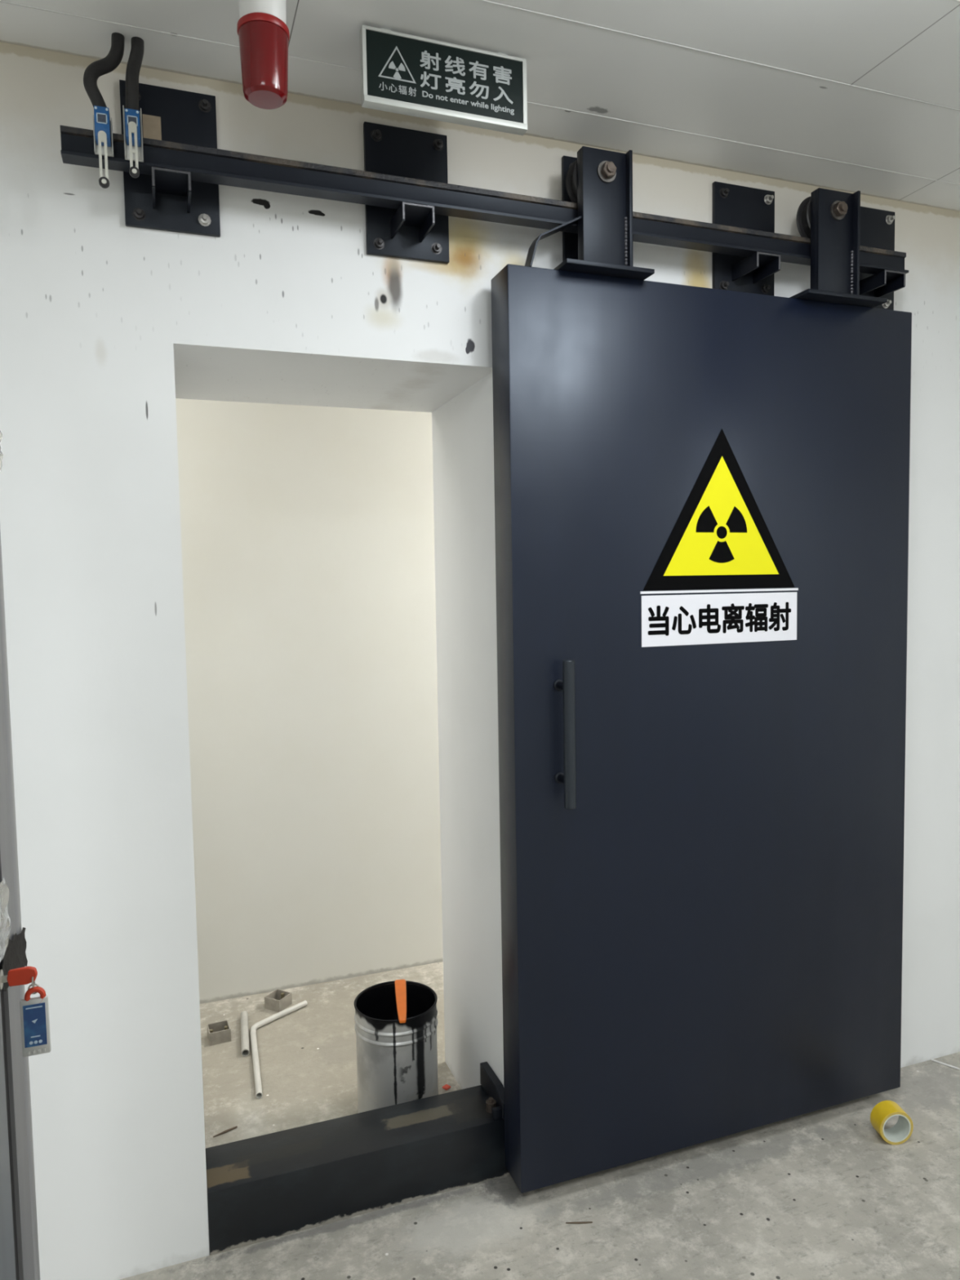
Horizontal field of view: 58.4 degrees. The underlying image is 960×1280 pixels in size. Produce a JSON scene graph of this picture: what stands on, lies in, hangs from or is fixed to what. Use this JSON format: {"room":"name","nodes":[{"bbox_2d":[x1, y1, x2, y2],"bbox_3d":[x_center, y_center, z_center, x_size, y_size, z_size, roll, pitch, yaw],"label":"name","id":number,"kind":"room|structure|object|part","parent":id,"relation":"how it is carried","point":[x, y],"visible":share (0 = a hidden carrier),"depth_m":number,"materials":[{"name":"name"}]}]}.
{"room":"radiation facility corridor","nodes":[
{"label":"radiation facility corridor","id":0,"kind":"room"},
{"bbox_2d":[175,398,443,1004],"bbox_3d":[-0.031,-0.007,3.445,4.900,2.568,0.100,-2,4,-20],"label":"wall","id":1,"kind":"structure","parent":0,"point":[308,531],"depth_m":3.18,"materials":[{"name":"beige paint"}]},
{"bbox_2d":[0,41,959,1279],"bbox_3d":[0.318,0.049,2.493,4.900,2.568,0.552,-2,4,-20],"label":"wall","id":2,"kind":"structure","parent":0,"point":[105,322],"depth_m":1.86,"materials":[{"name":"white paint"}]},
{"bbox_2d":[205,1062,509,1255],"bbox_3d":[-0.294,1.265,2.131,0.733,0.209,0.167,-2,4,-20],"label":"door sill","id":3,"kind":"structure","parent":2,"relation":"attached to","point":[275,1184],"depth_m":2.07,"materials":[{"name":"paint"}]},
{"bbox_2d":[60,80,908,310],"bbox_3d":[0.192,-1.024,2.026,2.130,0.284,0.117,-2,4,-20],"label":"rail","id":4,"kind":"object","parent":2,"relation":"attached to","point":[408,197],"visible":0.67,"depth_m":1.92,"materials":[{"name":"metal"}]},
{"bbox_2d":[93,105,114,188],"bbox_3d":[-0.705,-0.915,1.607,0.033,0.154,0.064,-2,4,-20],"label":"switch","id":5,"kind":"object","parent":4,"relation":"attached to","point":[102,124],"visible":1,"depth_m":1.59,"materials":[{"name":"metal"}]},
{"bbox_3d":[-0.699,-0.892,1.594,0.015,0.099,0.012,-2,4,-20],"label":"lever arm","id":6,"kind":"part","parent":5,"relation":"part of","materials":[{"name":"metal"}]},
{"bbox_2d":[122,105,143,177],"bbox_3d":[-0.655,-0.940,1.623,0.033,0.148,0.064,-2,4,-20],"label":"switch","id":7,"kind":"object","parent":4,"relation":"attached to","point":[132,118],"visible":1,"depth_m":1.61,"materials":[{"name":"metal"}]},
{"bbox_3d":[-0.650,-0.920,1.611,0.015,0.098,0.012,-2,4,-20],"label":"lever arm","id":8,"kind":"part","parent":7,"relation":"part of","materials":[{"name":"metal"}]},
{"bbox_3d":[-0.640,-0.994,1.779,0.186,0.284,0.012,-2,4,-20],"label":"mounting plate","id":9,"kind":"part","parent":4,"relation":"part of","materials":[{"name":"metal"}]},
{"bbox_3d":[-0.166,-1.014,1.952,0.193,0.284,0.012,-2,4,-20],"label":"mounting plate","id":10,"kind":"part","parent":4,"relation":"part of","materials":[{"name":"metal"}]},
{"bbox_3d":[0.290,-1.032,2.118,0.188,0.284,0.012,-2,4,-20],"label":"mounting plate","id":11,"kind":"part","parent":4,"relation":"part of","materials":[{"name":"metal"}]},
{"bbox_2d":[490,146,911,1193],"bbox_3d":[0.621,0.073,2.184,1.172,2.453,0.174,-2,4,-20],"label":"sliding door","id":12,"kind":"structure","parent":4,"relation":"hanging from","point":[701,494],"depth_m":2.14,"materials":[{"name":"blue metal"}]},
{"bbox_3d":[0.192,0.106,1.979,0.026,0.026,0.054,-2,4,-20],"label":"handle post","id":13,"kind":"part","parent":12,"relation":"part of","materials":[{"name":"metal"}]},
{"bbox_3d":[0.196,0.325,1.994,0.026,0.026,0.054,-2,4,-20],"label":"handle post","id":14,"kind":"part","parent":12,"relation":"part of","materials":[{"name":"metal"}]},
{"bbox_3d":[0.204,0.216,1.961,0.028,0.341,0.028,-2,4,-20],"label":"pull handle","id":15,"kind":"part","parent":12,"relation":"part of","materials":[{"name":"paint"}]},
{"bbox_3d":[0.274,-0.852,2.010,0.224,0.010,0.140,-2,4,-20],"label":"plate","id":16,"kind":"part","parent":12,"relation":"part of","materials":[{"name":"metal"}]},
{"bbox_2d":[596,160,616,182],"bbox_3d":[0.289,-1.069,1.959,0.047,0.047,0.005,-2,4,-20],"label":"washer","id":17,"kind":"object","parent":12,"relation":"in","point":[603,175],"depth_m":1.95,"materials":[{"name":"silver metal"}]},
{"bbox_3d":[0.606,-0.059,2.149,0.467,0.135,0.002,-2,4,-20],"label":"text plate","id":18,"kind":"part","parent":12,"relation":"part of","materials":[{"name":"white plastic"}]},
{"bbox_2d":[829,200,845,220],"bbox_3d":[0.911,-1.094,2.186,0.047,0.047,0.005,-2,4,-20],"label":"washer","id":19,"kind":"object","parent":12,"relation":"in","point":[836,213],"depth_m":2.18,"materials":[{"name":"silver metal"}]},
{"bbox_3d":[0.911,-0.878,2.242,0.252,0.010,0.140,-2,4,-20],"label":"plate","id":20,"kind":"part","parent":12,"relation":"part of","materials":[{"name":"metal"}]},
{"bbox_3d":[0.696,-1.049,2.266,0.189,0.284,0.012,-2,4,-20],"label":"mounting plate","id":21,"kind":"part","parent":4,"relation":"part of","materials":[{"name":"metal"}]},
{"bbox_3d":[1.083,-1.065,2.407,0.192,0.284,0.012,-2,4,-20],"label":"mounting plate","id":22,"kind":"part","parent":4,"relation":"part of","materials":[{"name":"metal"}]},
{"bbox_2d":[0,0,959,211],"bbox_3d":[0.899,-1.176,0.761,5.100,0.080,5.642,-2,4,-20],"label":"ceiling","id":23,"kind":"structure","parent":0,"point":[910,49],"depth_m":1.76,"materials":[{"name":"white paint"}]},
{"bbox_2d":[83,32,124,107],"bbox_3d":[-0.715,-1.078,1.634,0.043,0.176,0.089,0,4,15],"label":"cable conduit","id":24,"kind":"object","parent":23,"relation":"hanging from","point":[108,64],"visible":0.95,"depth_m":1.62,"materials":[{"name":"black plastic"}]},
{"bbox_2d":[125,36,144,110],"bbox_3d":[-0.663,-1.084,1.650,0.025,0.170,0.076,-1,4,-5],"label":"cable conduit","id":25,"kind":"object","parent":23,"relation":"hanging from","point":[135,58],"visible":0.97,"depth_m":1.63,"materials":[{"name":"black plastic"}]},
{"bbox_2d":[236,0,289,109],"bbox_3d":[-0.379,-1.055,1.504,0.096,0.213,0.096,-2,4,-20],"label":"warning lamp","id":26,"kind":"object","parent":23,"relation":"hanging from","point":[262,28],"visible":1,"depth_m":1.48,"materials":[{"name":"red plastic"}]},
{"bbox_2d":[360,24,527,135],"bbox_3d":[-0.067,-1.104,1.690,0.337,0.150,0.025,-2,4,-20],"label":"sign","id":27,"kind":"object","parent":23,"relation":"hanging from","point":[402,73],"visible":1,"depth_m":1.68,"materials":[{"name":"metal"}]},
{"bbox_2d":[478,0,959,111],"bbox_3d":[0.532,-1.194,1.766,4.900,0.001,0.003,-2,4,-20],"label":"trim","id":28,"kind":"structure","parent":23,"relation":"attached to","point":[478,0],"depth_m":1.74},
{"bbox_2d":[120,961,959,1279],"bbox_3d":[0.945,1.466,0.933,5.100,0.080,5.642,-2,4,-20],"label":"floor","id":29,"kind":"structure","parent":0,"point":[820,1194],"depth_m":2.08,"materials":[{"name":"concrete"}]},
{"bbox_2d":[0,430,40,1279],"bbox_3d":[-0.403,0.417,0.626,0.048,2.100,0.709,-2,4,-20],"label":"door leaf","id":30,"kind":"structure","parent":29,"relation":"on","point":[19,1234],"depth_m":0.89,"materials":[{"name":"metal"}]},
{"bbox_3d":[-0.384,0.421,0.561,0.040,2.100,0.572,-2,4,-20],"label":"panel","id":31,"kind":"part","parent":30,"relation":"part of","materials":[{"name":"grey metal"}]},
{"bbox_2d":[1,966,37,986],"bbox_3d":[-0.438,0.320,0.816,0.030,0.016,0.005,-2,4,-20],"label":"key","id":32,"kind":"object","parent":30,"relation":"attached to","point":[21,975],"visible":1,"depth_m":0.81,"materials":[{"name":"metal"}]},
{"bbox_3d":[-0.449,0.321,0.812,0.007,0.006,0.002,-2,4,-20],"label":"blade","id":33,"kind":"part","parent":32,"relation":"part of","materials":[{"name":"metal"}]},
{"bbox_2d":[20,976,51,1057],"bbox_3d":[-0.426,0.359,0.823,0.024,0.078,0.013,-2,4,-20],"label":"tag","id":34,"kind":"object","parent":32,"relation":"hanging from","point":[34,1011],"visible":1,"depth_m":0.82,"materials":[{"name":"plastic"}]},
{"bbox_2d":[206,1019,231,1045],"bbox_3d":[-0.872,1.311,2.865,0.068,0.042,0.068,-3,4,-25],"label":"junction box","id":35,"kind":"object","parent":29,"relation":"on","point":[218,1033],"visible":1,"depth_m":2.84,"materials":[{"name":"grey plastic"}]},
{"bbox_2d":[213,1125,237,1137],"bbox_3d":[-0.703,1.358,2.370,0.069,0.006,0.006,-4,5,-41],"label":"wood splinter","id":36,"kind":"object","parent":29,"relation":"on","point":[236,1126],"visible":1,"depth_m":2.37,"materials":[{"name":"wood"}]},
{"bbox_2d":[240,1010,249,1057],"bbox_3d":[-0.788,1.317,2.878,0.025,0.025,0.261,-2,4,-16],"label":"pipe offcut","id":37,"kind":"object","parent":29,"relation":"on","point":[244,1015],"visible":1,"depth_m":2.85,"materials":[{"name":"grey plastic"}]},
{"bbox_2d":[264,988,292,1012],"bbox_3d":[-0.724,1.295,3.081,0.068,0.042,0.068,1,4,27],"label":"junction box","id":38,"kind":"object","parent":29,"relation":"on","point":[278,1000],"visible":0.99,"depth_m":3.06,"materials":[{"name":"grey plastic"}]},
{"bbox_2d":[249,1000,307,1098],"bbox_3d":[-0.705,1.323,2.808,0.152,0.019,0.569,-1,4,2],"label":"pipe","id":39,"kind":"object","parent":29,"relation":"on","point":[259,1094],"visible":1,"depth_m":2.84,"materials":[{"name":"plastic"}]},
{"bbox_2d":[354,979,438,1113],"bbox_3d":[-0.231,1.178,2.425,0.235,0.344,0.259,-2,4,-20],"label":"paint bucket","id":40,"kind":"object","parent":29,"relation":"on","point":[397,1062],"depth_m":2.35,"materials":[{"name":"metal"}]},
{"bbox_3d":[-0.221,1.011,2.409,0.033,0.010,0.238,-1,4,-7],"label":"brush handle","id":41,"kind":"part","parent":40,"relation":"part of","materials":[{"name":"orange plastic"}]},
{"bbox_2d":[442,1084,450,1089],"bbox_3d":[-0.100,1.335,2.563,0.020,0.006,0.020,2,5,41],"label":"scrap","id":42,"kind":"object","parent":29,"relation":"on","point":[446,1086],"visible":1,"depth_m":2.56,"materials":[{"name":"red plastic"}]},
{"bbox_2d":[565,1221,592,1223],"bbox_3d":[0.232,1.366,2.012,0.063,0.004,0.005,-1,4,-1],"label":"metal sliver","id":43,"kind":"object","parent":29,"relation":"on","point":[581,1222],"visible":1,"depth_m":2.01,"materials":[{"name":"silver metal"}]},
{"bbox_2d":[870,1100,912,1144],"bbox_3d":[1.100,1.290,2.294,0.091,0.091,0.051,-1,4,-5],"label":"tape roll","id":44,"kind":"object","parent":29,"relation":"on","point":[882,1111],"visible":1,"depth_m":2.28,"materials":[{"name":"yellow plastic"}]},
{"bbox_2d":[931,1058,959,1070],"bbox_3d":[1.470,1.306,2.599,0.191,0.005,0.016,2,5,41],"label":"cable","id":45,"kind":"object","parent":29,"relation":"on","point":[932,1060],"visible":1,"depth_m":2.63,"materials":[{"name":"white plastic"}]}
]}

